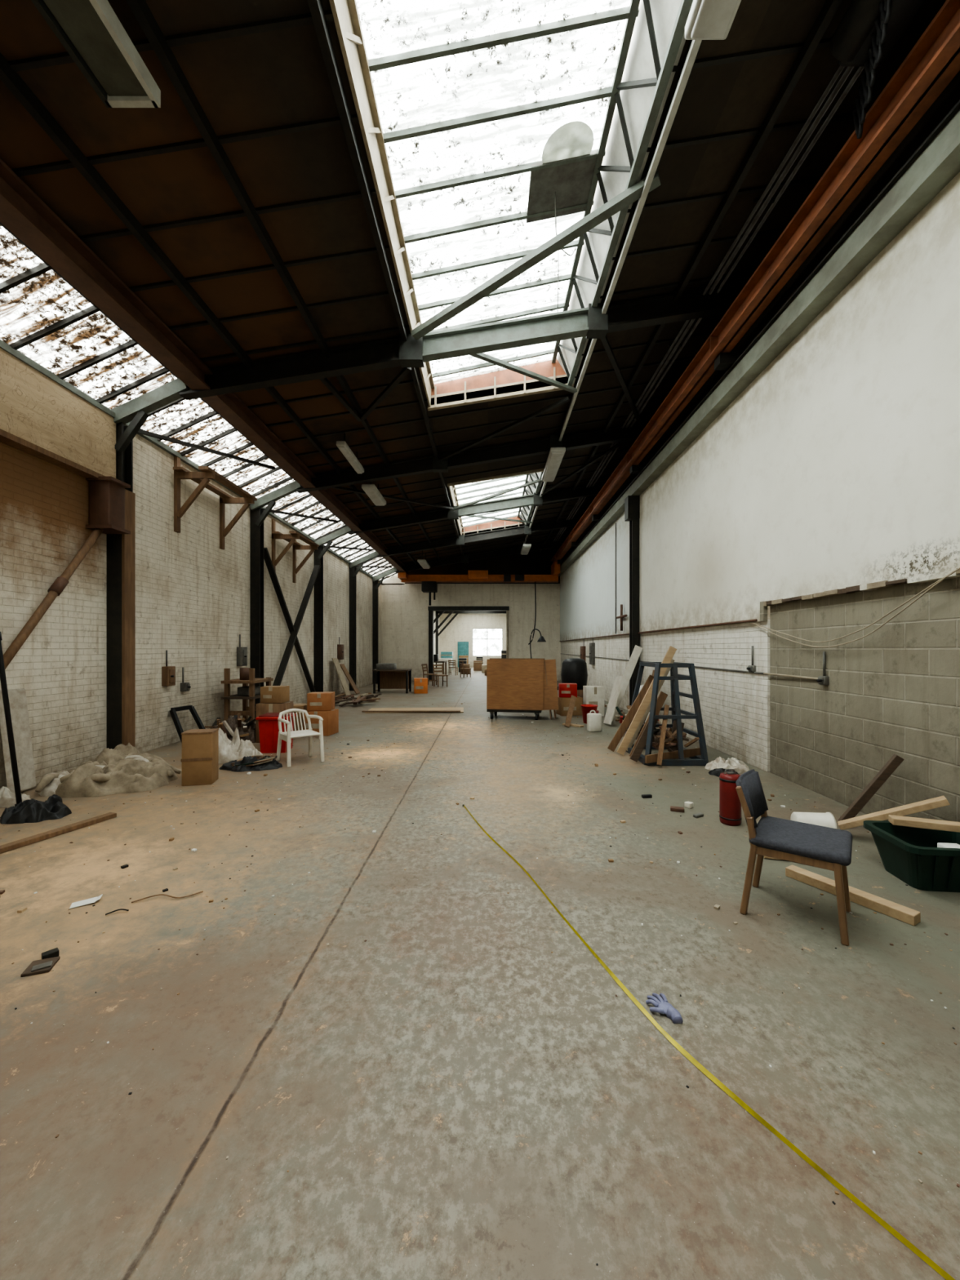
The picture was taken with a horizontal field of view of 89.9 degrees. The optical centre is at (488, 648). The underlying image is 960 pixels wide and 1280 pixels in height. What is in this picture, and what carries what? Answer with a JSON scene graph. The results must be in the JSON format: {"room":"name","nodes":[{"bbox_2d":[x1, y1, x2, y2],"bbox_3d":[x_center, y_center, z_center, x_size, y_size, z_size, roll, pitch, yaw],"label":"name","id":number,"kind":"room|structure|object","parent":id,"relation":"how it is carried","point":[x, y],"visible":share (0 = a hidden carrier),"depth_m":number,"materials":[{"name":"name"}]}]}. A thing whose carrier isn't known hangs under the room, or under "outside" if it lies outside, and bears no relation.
{"room":"warehouse","nodes":[
{"label":"warehouse","id":0,"kind":"room"},
{"bbox_2d":[0,433,381,788],"bbox_3d":[-5.100,-0.810,9.950,0.200,4.620,25.100,0,0,0],"label":"wall","id":1,"kind":"structure","parent":0,"point":[193,594],"depth_m":7.14,"materials":[{"name":"brick"}]},
{"bbox_2d":[161,650,175,686],"bbox_3d":[-4.925,0.295,7.450,0.150,0.550,0.180,0,0,0],"label":"switch box","id":2,"kind":"object","parent":1,"relation":"attached to","point":[168,673],"visible":1,"depth_m":7.39,"materials":[{"name":"brown wood"}]},
{"bbox_2d":[173,450,257,549],"bbox_3d":[-4.690,-2.520,8.350,0.620,1.300,1.600,0,0,0],"label":"wall bracket","id":3,"kind":"object","parent":1,"relation":"attached to","point":[202,477],"visible":1,"depth_m":7.72,"materials":[{"name":"brown wood"}]},
{"bbox_2d":[236,634,247,666],"bbox_3d":[-4.915,0.025,9.650,0.170,0.630,0.200,0,0,0],"label":"switch box","id":4,"kind":"object","parent":1,"relation":"attached to","point":[242,652],"visible":1,"depth_m":9.56,"materials":[{"name":"grey metal"}]},
{"bbox_2d":[263,547,319,692],"bbox_3d":[-4.860,-0.475,12.050,0.200,3.788,3.146,0,0,0],"label":"brace","id":5,"kind":"object","parent":1,"relation":"attached to","point":[293,640],"visible":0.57,"depth_m":11.84,"materials":[{"name":"paint"}]},
{"bbox_2d":[271,519,319,582],"bbox_3d":[-4.690,-2.350,11.750,0.620,1.300,1.500,0,0,0],"label":"wall bracket","id":6,"kind":"object","parent":1,"relation":"attached to","point":[291,538],"visible":0.95,"depth_m":11.15,"materials":[{"name":"brown wood"}]},
{"bbox_2d":[0,0,842,570],"bbox_3d":[-0.325,-4.148,9.950,5.610,0.988,25.100,0,0,0],"label":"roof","id":7,"kind":"structure","parent":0,"point":[140,10],"depth_m":4.17,"materials":[{"name":"metal"}]},
{"bbox_2d":[0,222,397,583],"bbox_3d":[-4.525,-3.362,9.950,1.070,0.595,25.100,0,0,0],"label":"skylight","id":8,"kind":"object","parent":7,"relation":"in","point":[44,317],"depth_m":5.85,"materials":[{"name":"clear glass"}]},
{"bbox_2d":[137,429,275,469],"bbox_3d":[-4.475,-3.220,7.850,0.050,0.449,2.648,0,0,19],"label":"rod","id":9,"kind":"object","parent":8,"relation":"attached to","point":[140,431],"visible":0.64,"depth_m":7.60,"materials":[{"name":"paint"}]},
{"bbox_2d":[261,507,337,522],"bbox_3d":[-4.475,-3.220,11.650,0.050,0.449,2.648,0,0,19],"label":"rod","id":10,"kind":"object","parent":8,"relation":"attached to","point":[272,510],"visible":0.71,"depth_m":11.57,"materials":[{"name":"paint"}]},
{"bbox_2d":[0,158,410,574],"bbox_3d":[-3.720,-3.505,9.900,0.240,0.290,25.000,0,0,0],"label":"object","id":11,"kind":"structure","parent":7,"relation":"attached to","point":[23,212],"depth_m":4.95,"materials":[{"name":"brown metal"}]},
{"bbox_2d":[397,561,559,644],"bbox_3d":[-0.400,-2.006,21.600,7.100,3.647,1.200,0,0,0],"label":"crane","id":12,"kind":"object","parent":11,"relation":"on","point":[428,582],"visible":0.98,"depth_m":21.52,"materials":[{"name":"orange metal"}]},
{"bbox_2d":[319,169,661,523],"bbox_3d":[-0.198,-4.068,10.491,6.861,1.138,12.071,0,0,0],"label":"braces","id":13,"kind":"structure","parent":7,"relation":"attached to","point":[633,193],"depth_m":6.12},
{"bbox_2d":[523,40,702,543],"bbox_3d":[1.495,-4.355,8.700,0.050,0.050,22.600,0,0,0],"label":"lighting trunking","id":14,"kind":"object","parent":7,"relation":"attached to","point":[695,44],"visible":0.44,"depth_m":4.54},
{"bbox_2d":[110,281,746,452],"bbox_3d":[-0.797,-3.670,6.300,8.434,2.187,0.180,0,0,0],"label":"ceiling beam","id":15,"kind":"structure","parent":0,"point":[589,322],"depth_m":6.29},
{"bbox_2d":[248,421,648,525],"bbox_3d":[-0.797,-3.670,10.100,8.434,2.187,0.180,0,0,0],"label":"ceiling beam","id":16,"kind":"structure","parent":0,"point":[615,433],"depth_m":10.09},
{"bbox_2d":[314,482,605,559],"bbox_3d":[-0.797,-3.670,13.800,8.434,2.187,0.180,0,0,0],"label":"ceiling beam","id":17,"kind":"structure","parent":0,"point":[534,500],"depth_m":13.79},
{"bbox_2d":[348,515,582,577],"bbox_3d":[-0.797,-3.670,17.300,8.434,2.187,0.180,0,0,0],"label":"ceiling beam","id":18,"kind":"structure","parent":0,"point":[462,540],"depth_m":17.29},
{"bbox_2d":[372,538,565,589],"bbox_3d":[-0.797,-3.670,20.800,8.434,2.187,0.180,0,0,0],"label":"ceiling beam","id":19,"kind":"structure","parent":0,"point":[466,558],"depth_m":20.79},
{"bbox_2d":[381,546,561,680],"bbox_3d":[-0.775,-1.850,22.625,8.850,6.700,0.250,0,0,0],"label":"wall","id":20,"kind":"structure","parent":0,"point":[404,607],"depth_m":22.50,"materials":[{"name":"paint"}]},
{"bbox_2d":[427,606,509,680],"bbox_3d":[-0.910,-0.245,22.610,3.780,3.490,0.380,0,0,0],"label":"trim","id":21,"kind":"structure","parent":20,"relation":"attached to","point":[431,609],"depth_m":22.44,"materials":[{"name":"paint"}]},
{"bbox_2d":[439,613,506,666],"bbox_3d":[-0.700,-0.800,39.600,7.000,4.600,0.200,0,0,0],"label":"wall","id":22,"kind":"structure","parent":0,"point":[460,628],"depth_m":39.50,"materials":[{"name":"paint"}]},
{"bbox_2d":[457,641,468,666],"bbox_3d":[-2.050,0.450,39.428,0.900,2.100,0.135,0,0,0],"label":"door","id":23,"kind":"structure","parent":22,"relation":"in","point":[463,646],"depth_m":39.42,"materials":[{"name":"teal paint"}]},
{"bbox_2d":[472,628,502,656],"bbox_3d":[-0.050,-0.550,39.600,2.500,2.300,0.100,0,0,0],"label":"window","id":24,"kind":"structure","parent":22,"relation":"in","point":[485,633],"depth_m":39.60,"materials":[{"name":"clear glass"}]},
{"bbox_2d":[0,0,946,564],"bbox_3d":[-0.225,-4.275,10.000,7.650,1.363,25.200,0,0,0],"label":"ceiling","id":25,"kind":"structure","parent":0,"point":[256,70],"depth_m":4.45,"materials":[{"name":"paint"}]},
{"bbox_2d":[31,0,160,107],"bbox_3d":[-2.300,-3.692,2.300,0.350,0.360,1.640,0,0,0],"label":"fluorescent light","id":26,"kind":"object","parent":25,"relation":"hanging from","point":[91,32],"visible":1,"depth_m":2.85,"materials":[{"name":"metal"}]},
{"bbox_2d":[336,433,364,473],"bbox_3d":[-2.550,-3.657,8.950,0.160,0.350,1.300,0,0,0],"label":"fluorescent light","id":27,"kind":"object","parent":25,"relation":"hanging from","point":[342,446],"visible":1,"depth_m":8.75,"materials":[{"name":"paint"}]},
{"bbox_2d":[361,481,386,506],"bbox_3d":[-2.550,-3.607,10.800,0.280,0.450,1.200,0,0,0],"label":"fluorescent light","id":28,"kind":"object","parent":25,"relation":"hanging from","point":[371,490],"visible":0.92,"depth_m":10.57,"materials":[{"name":"paint"}]},
{"bbox_2d":[447,468,544,534],"bbox_3d":[0.200,-4.490,14.819,2.500,0.880,5.798,0,0,0],"label":"skylight","id":29,"kind":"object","parent":25,"relation":"attached to","point":[524,513],"depth_m":14.34,"materials":[{"name":"clear glass"}]},
{"bbox_2d":[328,0,693,410],"bbox_3d":[0.200,-4.490,3.450,2.500,0.880,9.460,0,0,0],"label":"skylight","id":30,"kind":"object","parent":25,"relation":"attached to","point":[653,40],"depth_m":4.27,"materials":[{"name":"clear glass"}]},
{"bbox_2d":[541,432,565,481],"bbox_3d":[1.400,-4.189,10.450,0.300,0.550,1.700,0,0,0],"label":"fluorescent light","id":31,"kind":"object","parent":25,"relation":"hanging from","point":[556,454],"visible":1,"depth_m":10.13,"materials":[{"name":"paint"}]},
{"bbox_2d":[547,59,864,550],"bbox_3d":[2.910,-4.659,9.950,0.260,0.071,25.100,0,0,0],"label":"conduit","id":32,"kind":"object","parent":25,"relation":"attached to","point":[763,200],"depth_m":5.12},
{"bbox_2d":[684,0,741,39],"bbox_3d":[1.420,-4.207,2.425,0.280,0.520,1.450,0,0,0],"label":"fluorescent light","id":33,"kind":"object","parent":25,"relation":"hanging from","point":[707,20],"visible":1,"depth_m":3.02,"materials":[{"name":"paint"}]},
{"bbox_2d":[0,666,959,1279],"bbox_3d":[-0.750,1.600,18.600,9.100,0.200,42.800,0,0,0],"label":"floor","id":34,"kind":"structure","parent":0,"point":[488,1115],"depth_m":1.88,"materials":[{"name":"paint"}]},
{"bbox_2d":[0,631,22,807],"bbox_3d":[-4.594,0.051,4.530,0.452,2.908,0.064,0,0,3],"label":"leaning pole","id":35,"kind":"object","parent":34,"relation":"on","point":[2,674],"visible":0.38,"depth_m":4.51,"materials":[{"name":"black metal"}]},
{"bbox_2d":[0,786,30,807],"bbox_3d":[-4.617,1.408,4.640,0.390,0.181,0.221,0,0,4],"label":"sheets","id":36,"kind":"object","parent":34,"relation":"on","point":[7,798],"visible":0.77,"depth_m":4.57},
{"bbox_2d":[0,688,36,792],"bbox_3d":[-4.900,0.950,5.000,0.151,1.061,0.300,0,0,0],"label":"board","id":37,"kind":"object","parent":34,"relation":"on","point":[17,697],"visible":0.78,"depth_m":5.01,"materials":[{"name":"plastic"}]},
{"bbox_2d":[0,794,71,824],"bbox_3d":[-4.053,1.413,4.295,0.551,0.170,0.370,0,0,0],"label":"bag","id":38,"kind":"object","parent":34,"relation":"on","point":[32,811],"visible":1,"depth_m":4.22,"materials":[{"name":"plastic"}]},
{"bbox_2d":[20,947,60,977],"bbox_3d":[-2.113,1.485,2.288,0.105,0.030,0.162,0,0,-20],"label":"debris","id":39,"kind":"object","parent":34,"relation":"on","point":[49,959],"depth_m":2.26,"materials":[{"name":"brown wood"}]},
{"bbox_2d":[0,812,116,853],"bbox_3d":[-3.550,1.480,3.700,0.080,0.035,1.265,0,0,18],"label":"plank","id":40,"kind":"object","parent":34,"relation":"on","point":[29,840],"visible":1,"depth_m":3.85,"materials":[{"name":"brown wood"}]},
{"bbox_2d":[3,476,130,669],"bbox_3d":[-4.830,-0.683,5.324,0.320,2.914,1.912,0,0,0],"label":"brace","id":41,"kind":"object","parent":34,"relation":"on","point":[106,494],"visible":1,"depth_m":6.00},
{"bbox_2d":[0,340,115,478],"bbox_3d":[-4.915,-2.590,1.840,0.170,0.940,8.880,0,0,0],"label":"header beam","id":42,"kind":"structure","parent":41,"relation":"on","point":[44,417],"depth_m":5.37,"materials":[{"name":"brown wood"}]},
{"bbox_2d":[69,893,102,908],"bbox_3d":[-2.369,1.487,2.837,0.142,0.021,0.070,0,0,-31],"label":"paper scrap","id":43,"kind":"object","parent":34,"relation":"on","point":[94,900],"visible":1,"depth_m":2.83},
{"bbox_2d":[35,742,182,797],"bbox_3d":[-4.181,1.327,5.500,1.283,0.342,1.342,0,0,0],"label":"tarps","id":44,"kind":"object","parent":34,"relation":"on","point":[122,769],"visible":1,"depth_m":5.10,"materials":[{"name":"fabric"}]},
{"bbox_2d":[106,422,135,749],"bbox_3d":[-4.860,-0.750,6.400,0.280,4.500,0.280,0,0,0],"label":"steel column","id":45,"kind":"structure","parent":34,"relation":"on","point":[121,548],"depth_m":6.30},
{"bbox_2d":[105,890,203,915],"bbox_3d":[-1.970,1.487,2.856,0.473,0.018,0.111,0,0,-33],"label":"twig","id":46,"kind":"object","parent":34,"relation":"on","point":[171,896],"visible":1,"depth_m":2.88,"materials":[{"name":"brown wood"}]},
{"bbox_2d":[169,705,205,743],"bbox_3d":[-4.740,1.205,7.651,0.358,0.570,0.429,0,0,13],"label":"picture frame","id":47,"kind":"object","parent":34,"relation":"on","point":[173,710],"visible":0.59,"depth_m":7.58,"materials":[{"name":"plastic"}]},
{"bbox_2d":[181,728,218,786],"bbox_3d":[-3.230,1.209,5.399,0.310,0.582,0.249,0,0,-14],"label":"cardboard box","id":48,"kind":"object","parent":34,"relation":"on","point":[200,747],"visible":1,"depth_m":5.29,"materials":[{"name":"cardboard"}]},
{"bbox_2d":[204,712,255,742],"bbox_3d":[-4.107,1.291,7.749,0.784,0.413,1.100,0,0,0],"label":"pile","id":49,"kind":"object","parent":34,"relation":"on","point":[246,731],"visible":0.58,"depth_m":7.63,"materials":[{"name":"brown wood"}]},
{"bbox_2d":[218,728,262,764],"bbox_3d":[-3.575,1.280,6.558,1.048,0.436,0.618,0,0,0],"label":"plastic bags","id":50,"kind":"object","parent":34,"relation":"on","point":[228,750],"visible":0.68,"depth_m":6.42},
{"bbox_2d":[221,667,273,723],"bbox_3d":[-4.490,0.925,9.000,0.580,1.150,0.800,0,0,0],"label":"wooden rack","id":51,"kind":"object","parent":34,"relation":"on","point":[246,692],"visible":0.84,"depth_m":8.67,"materials":[{"name":"brown wood"}]},
{"bbox_2d":[218,755,282,772],"bbox_3d":[-2.989,1.424,6.091,0.755,0.148,0.463,0,0,0],"label":"bag","id":52,"kind":"object","parent":34,"relation":"on","point":[255,762],"visible":1,"depth_m":6.00,"materials":[{"name":"black plastic"}]},
{"bbox_2d":[249,507,263,718],"bbox_3d":[-4.860,-0.750,10.200,0.280,4.500,0.280,0,0,0],"label":"steel column","id":53,"kind":"structure","parent":34,"relation":"on","point":[256,532],"depth_m":10.10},
{"bbox_2d":[255,701,293,742],"bbox_3d":[-3.500,1.188,7.899,0.464,0.623,0.403,0,0,-5],"label":"cardboard box","id":54,"kind":"object","parent":34,"relation":"on","point":[261,708],"visible":0.42,"depth_m":7.70,"materials":[{"name":"brown cardboard"}]},
{"bbox_2d":[260,685,289,702],"bbox_3d":[-3.500,0.742,7.899,0.344,0.263,0.303,0,0,4],"label":"cardboard box","id":55,"kind":"object","parent":54,"relation":"on","point":[268,694],"visible":1,"depth_m":7.76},
{"bbox_2d":[255,712,296,753],"bbox_3d":[-3.120,1.230,7.100,0.460,0.540,0.400,0,0,-5],"label":"storage bin","id":56,"kind":"object","parent":34,"relation":"on","point":[268,730],"visible":0.68,"depth_m":6.93,"materials":[{"name":"plastic"}]},
{"bbox_2d":[275,708,324,767],"bbox_3d":[-2.530,1.161,6.436,0.510,0.682,0.556,0,0,-40],"label":"garden chair","id":57,"kind":"object","parent":34,"relation":"on","point":[287,735],"visible":1,"depth_m":6.40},
{"bbox_2d":[293,703,306,730],"bbox_3d":[-3.450,1.248,8.598,0.404,0.503,0.363,0,0,-3],"label":"cardboard box","id":58,"kind":"object","parent":34,"relation":"on","point":[301,706],"visible":0.19,"depth_m":8.43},
{"bbox_2d":[314,545,323,692],"bbox_3d":[-4.860,-0.750,13.900,0.280,4.500,0.280,0,0,0],"label":"steel column","id":59,"kind":"structure","parent":34,"relation":"on","point":[318,584],"depth_m":13.80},
{"bbox_2d":[303,708,338,736],"bbox_3d":[-2.950,1.288,8.498,0.464,0.423,0.403,0,0,8],"label":"cardboard box","id":60,"kind":"object","parent":34,"relation":"on","point":[331,718],"visible":0.56,"depth_m":8.31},
{"bbox_2d":[306,691,334,711],"bbox_3d":[-2.950,0.921,8.498,0.404,0.303,0.343,0,0,-6],"label":"cardboard box","id":61,"kind":"object","parent":60,"relation":"on","point":[316,701],"visible":1,"depth_m":8.34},
{"bbox_2d":[331,657,359,695],"bbox_3d":[-4.601,0.885,15.575,0.627,1.202,1.050,0,0,0],"label":"leaning boards","id":62,"kind":"object","parent":34,"relation":"on","point":[338,667],"visible":0.93,"depth_m":15.47,"materials":[{"name":"brown wood"}]},
{"bbox_2d":[349,566,355,690],"bbox_3d":[-4.860,-0.750,17.400,0.280,4.500,0.280,0,0,0],"label":"steel column","id":63,"kind":"structure","parent":34,"relation":"on","point":[352,580],"depth_m":17.30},
{"bbox_2d":[334,693,381,706],"bbox_3d":[-3.811,1.388,13.517,1.689,0.197,2.497,0,0,0],"label":"pile","id":64,"kind":"object","parent":34,"relation":"on","point":[371,698],"visible":0.76,"depth_m":12.96,"materials":[{"name":"brown wood"}]},
{"bbox_2d":[372,579,377,684],"bbox_3d":[-4.860,-0.750,20.900,0.280,4.500,0.280,0,0,0],"label":"steel column","id":65,"kind":"structure","parent":34,"relation":"on","point":[375,592],"depth_m":20.80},
{"bbox_2d":[372,663,411,693],"bbox_3d":[-3.300,1.000,16.600,1.200,1.000,0.800,0,0,0],"label":"workbench","id":66,"kind":"object","parent":34,"relation":"on","point":[389,677],"visible":1,"depth_m":16.90,"materials":[{"name":"brown wood"}]},
{"bbox_2d":[361,707,463,713],"bbox_3d":[-1.765,1.475,11.700,2.371,0.050,0.959,0,0,0],"label":"plywood sheet","id":67,"kind":"object","parent":34,"relation":"on","point":[373,710],"visible":1,"depth_m":11.32,"materials":[{"name":"brown wood"}]},
{"bbox_2d":[413,677,427,693],"bbox_3d":[-2.300,1.248,16.398,0.454,0.503,0.453,0,0,-10],"label":"box","id":68,"kind":"object","parent":34,"relation":"on","point":[420,684],"visible":1,"depth_m":16.18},
{"bbox_2d":[432,664,448,687],"bbox_3d":[-1.918,1.059,19.231,0.440,0.883,0.533,0,0,-30],"label":"wooden chair","id":69,"kind":"object","parent":34,"relation":"on","point":[433,665],"visible":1,"depth_m":19.27,"materials":[{"name":"brown wood"}]},
{"bbox_2d":[435,611,506,667],"bbox_3d":[-0.700,-0.750,36.575,6.560,4.500,0.150,0,0,0],"label":"frame","id":70,"kind":"object","parent":34,"relation":"on","point":[456,613],"visible":0.43,"depth_m":36.50,"materials":[{"name":"paint"}]},
{"bbox_2d":[436,650,506,675],"bbox_3d":[-0.550,0.800,30.800,5.520,1.400,12.420,0,0,0],"label":"crates","id":71,"kind":"object","parent":34,"relation":"on","point":[478,665],"visible":0.38,"depth_m":32.49,"materials":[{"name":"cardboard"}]},
{"bbox_2d":[0,685,959,1266],"bbox_3d":[-0.786,1.470,10.057,8.188,0.059,17.893,0,0,0],"label":"debris","id":72,"kind":"object","parent":34,"relation":"on","point":[716,906],"visible":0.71,"depth_m":3.31,"materials":[{"name":"cardboard"}]},
{"bbox_2d":[486,657,558,719],"bbox_3d":[0.766,0.850,10.467,1.520,1.300,0.720,0,0,9],"label":"wooden crate","id":73,"kind":"object","parent":34,"relation":"on","point":[513,685],"visible":1,"depth_m":10.13,"materials":[{"name":"wood"}]},
{"bbox_2d":[555,696,582,715],"bbox_3d":[1.850,1.298,10.998,0.504,0.403,0.403,0,0,-10],"label":"cardboard box","id":74,"kind":"object","parent":34,"relation":"on","point":[563,702],"visible":0.56,"depth_m":10.82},
{"bbox_2d":[558,683,577,697],"bbox_3d":[1.820,0.942,10.998,0.404,0.303,0.353,0,0,6],"label":"crate","id":75,"kind":"object","parent":74,"relation":"on","point":[565,690],"visible":1,"depth_m":10.83,"materials":[{"name":"paint"}]},
{"bbox_2d":[562,694,583,728],"bbox_3d":[1.647,1.215,9.400,0.392,0.584,0.519,0,0,0],"label":"timber offcuts","id":76,"kind":"object","parent":34,"relation":"on","point":[567,723],"visible":1,"depth_m":9.33,"materials":[{"name":"brown wood"}]},
{"bbox_2d":[560,657,587,697],"bbox_3d":[2.150,0.865,12.000,0.660,1.270,0.660,0,0,0],"label":"barrel","id":77,"kind":"object","parent":34,"relation":"on","point":[574,670],"visible":0.55,"depth_m":11.73,"materials":[{"name":"plastic"}]},
{"bbox_2d":[580,704,597,723],"bbox_3d":[2.050,1.320,9.750,0.340,0.360,0.340,0,0,0],"label":"bucket","id":78,"kind":"object","parent":34,"relation":"on","point":[586,708],"visible":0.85,"depth_m":9.65,"materials":[{"name":"paint"}]},
{"bbox_2d":[582,685,604,715],"bbox_3d":[2.400,1.173,10.948,0.404,0.653,0.403,0,0,0],"label":"cardboard box","id":79,"kind":"object","parent":34,"relation":"on","point":[592,695],"visible":0.73,"depth_m":10.75,"materials":[{"name":"cardboard"}]},
{"bbox_2d":[586,710,601,732],"bbox_3d":[1.930,1.306,8.750,0.240,0.388,0.160,0,0,-10],"label":"jerrycan","id":80,"kind":"object","parent":34,"relation":"on","point":[593,719],"visible":1,"depth_m":8.68,"materials":[{"name":"plastic"}]},
{"bbox_2d":[603,644,654,724],"bbox_3d":[2.805,0.715,9.531,0.938,1.600,1.362,0,0,0],"label":"panels","id":81,"kind":"object","parent":34,"relation":"on","point":[620,682],"visible":0.59,"depth_m":9.97,"materials":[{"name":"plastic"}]},
{"bbox_2d":[624,495,639,705],"bbox_3d":[3.230,-0.950,10.790,0.260,4.900,0.260,0,0,0],"label":"steel column","id":82,"kind":"structure","parent":34,"relation":"on","point":[632,503],"depth_m":10.68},
{"bbox_2d":[615,705,671,739],"bbox_3d":[2.741,1.243,8.176,0.869,0.510,1.138,0,0,-13],"label":"pile","id":83,"kind":"object","parent":34,"relation":"on","point":[657,731],"visible":0.13,"depth_m":8.12,"materials":[{"name":"brown wood"}]},
{"bbox_2d":[607,645,701,765],"bbox_3d":[2.322,0.726,6.551,1.170,1.538,1.047,0,0,0],"label":"timber offcuts","id":84,"kind":"object","parent":34,"relation":"on","point":[639,709],"visible":0.8,"depth_m":6.63,"materials":[{"name":"brown wood"}]},
{"bbox_2d":[645,992,683,1023],"bbox_3d":[0.723,1.488,1.999,0.117,0.046,0.152,0,0,0],"label":"glove","id":85,"kind":"object","parent":34,"relation":"on","point":[662,1006],"visible":1,"depth_m":1.98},
{"bbox_2d":[625,662,708,765],"bbox_3d":[2.423,0.844,6.698,0.823,1.302,1.073,0,0,0],"label":"rack","id":86,"kind":"object","parent":34,"relation":"on","point":[698,760],"visible":0.73,"depth_m":6.35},
{"bbox_2d":[641,794,703,817],"bbox_3d":[1.740,1.475,4.583,0.266,0.050,0.667,0,0,-41],"label":"fragment","id":87,"kind":"object","parent":34,"relation":"on","point":[688,804],"visible":1,"depth_m":4.46,"materials":[{"name":"brown metal"}]},
{"bbox_2d":[462,804,955,1279],"bbox_3d":[0.454,1.490,2.663,0.178,0.020,4.088,0,0,-22],"label":"yellow floor line","id":88,"kind":"object","parent":34,"relation":"on","point":[682,1051],"visible":1,"depth_m":1.55,"materials":[{"name":"paint"}]},
{"bbox_2d":[704,755,749,777],"bbox_3d":[2.897,1.423,5.935,0.665,0.149,0.480,0,0,-35],"label":"pile","id":89,"kind":"object","parent":34,"relation":"on","point":[717,766],"visible":0.88,"depth_m":5.92,"materials":[{"name":"white plastic"}]},
{"bbox_2d":[719,768,741,826],"bbox_3d":[2.090,1.267,4.150,0.174,0.466,0.174,0,0,0],"label":"canister","id":90,"kind":"object","parent":34,"relation":"on","point":[730,806],"visible":0.95,"depth_m":4.08,"materials":[{"name":"paint"}]},
{"bbox_2d":[735,768,852,946],"bbox_3d":[1.738,1.131,2.757,0.556,0.741,0.453,0,0,38],"label":"upholstered chair","id":91,"kind":"object","parent":34,"relation":"on","point":[828,848],"visible":1,"depth_m":2.68,"materials":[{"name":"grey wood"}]},
{"bbox_2d":[790,812,837,828],"bbox_3d":[2.576,1.396,3.818,0.262,0.208,0.208,0,0,14],"label":"plastic tub","id":92,"kind":"object","parent":34,"relation":"on","point":[826,820],"visible":0.53,"depth_m":3.76,"materials":[{"name":"white plastic"}]},
{"bbox_2d":[785,865,920,925],"bbox_3d":[2.170,1.472,2.910,0.085,0.055,0.672,0,0,-30],"label":"timber beam","id":93,"kind":"structure","parent":34,"relation":"on","point":[905,914],"depth_m":2.81,"materials":[{"name":"brown wood"}]},
{"bbox_2d":[837,754,903,821],"bbox_3d":[3.170,1.175,3.990,0.445,0.620,0.050,0,0,18],"label":"timber post","id":94,"kind":"object","parent":34,"relation":"on","point":[895,761],"visible":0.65,"depth_m":3.97,"materials":[{"name":"brown wood"}]},
{"bbox_2d":[837,795,950,830],"bbox_3d":[3.080,1.260,3.680,0.650,0.357,0.100,0,0,35],"label":"timber beam","id":95,"kind":"structure","parent":34,"relation":"on","point":[939,802],"depth_m":3.63,"materials":[{"name":"brown wood"}]},
{"bbox_2d":[863,820,959,892],"bbox_3d":[2.930,1.355,3.120,0.670,0.290,0.490,0,0,6],"label":"plastic tub","id":96,"kind":"object","parent":34,"relation":"on","point":[923,859],"visible":0.99,"depth_m":3.04,"materials":[{"name":"plastic"}]},
{"bbox_2d":[888,814,959,832],"bbox_3d":[3.080,1.180,3.200,0.646,0.045,0.090,0,0,22],"label":"timber beam","id":97,"kind":"structure","parent":96,"relation":"on","point":[937,824],"depth_m":3.23,"materials":[{"name":"brown wood"}]},
{"bbox_2d":[526,120,598,311],"bbox_3d":[0.750,-4.223,4.927,0.660,1.266,1.155,0,0,0],"label":"vent panel","id":98,"kind":"object","parent":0,"point":[566,185],"depth_m":4.84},
{"bbox_2d":[560,71,959,822],"bbox_3d":[3.505,-1.802,9.950,0.290,6.604,25.100,0,0,0],"label":"wall","id":99,"kind":"structure","parent":0,"point":[837,466],"depth_m":4.75,"materials":[{"name":"paint"}]},
{"bbox_2d":[559,523,817,679],"bbox_3d":[3.378,-1.489,13.700,0.098,3.622,17.600,0,0,0],"label":"conduit","id":100,"kind":"object","parent":99,"relation":"attached to","point":[753,620],"visible":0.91,"depth_m":7.47,"materials":[{"name":"grey metal"}]},
{"bbox_2d":[558,99,959,576],"bbox_3d":[3.290,-3.540,9.950,0.260,0.280,25.100,0,0,0],"label":"beam","id":101,"kind":"structure","parent":99,"relation":"attached to","point":[935,162],"depth_m":4.57,"materials":[{"name":"paint"}]},
{"bbox_2d":[557,352,742,564],"bbox_3d":[3.200,-3.768,11.600,0.400,0.135,18.560,0,0,0],"label":"brackets","id":102,"kind":"object","parent":101,"relation":"attached to","point":[723,361],"depth_m":6.31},
{"bbox_2d":[551,0,959,565],"bbox_3d":[3.020,-3.995,9.900,0.220,0.310,25.000,0,0,0],"label":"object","id":103,"kind":"structure","parent":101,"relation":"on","point":[933,62],"depth_m":4.28,"materials":[{"name":"orange metal"}]},
{"bbox_2d":[829,0,927,138],"bbox_3d":[2.677,-4.249,3.327,0.454,0.646,0.954,0,0,0],"label":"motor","id":104,"kind":"object","parent":103,"relation":"attached to","point":[868,32],"visible":1,"depth_m":3.30,"materials":[{"name":"black metal"}]},
{"bbox_2d":[816,651,828,684],"bbox_3d":[3.380,0.195,4.880,0.100,0.340,0.090,0,0,0],"label":"switch box","id":105,"kind":"object","parent":99,"relation":"attached to","point":[822,680],"visible":1,"depth_m":4.87,"materials":[{"name":"grey metal"}]},
{"bbox_2d":[751,567,959,647],"bbox_3d":[3.341,-0.385,4.450,0.043,0.741,3.304,0,0,1],"label":"hanging cable","id":106,"kind":"object","parent":99,"relation":"hanging from","point":[937,582],"visible":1,"depth_m":4.11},
{"bbox_2d":[760,568,959,621],"bbox_3d":[3.418,-0.460,1.665,0.164,0.240,8.530,0,0,0],"label":"ledge","id":107,"kind":"object","parent":99,"relation":"on","point":[926,577],"visible":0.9,"depth_m":4.32,"materials":[{"name":"beige concrete"}]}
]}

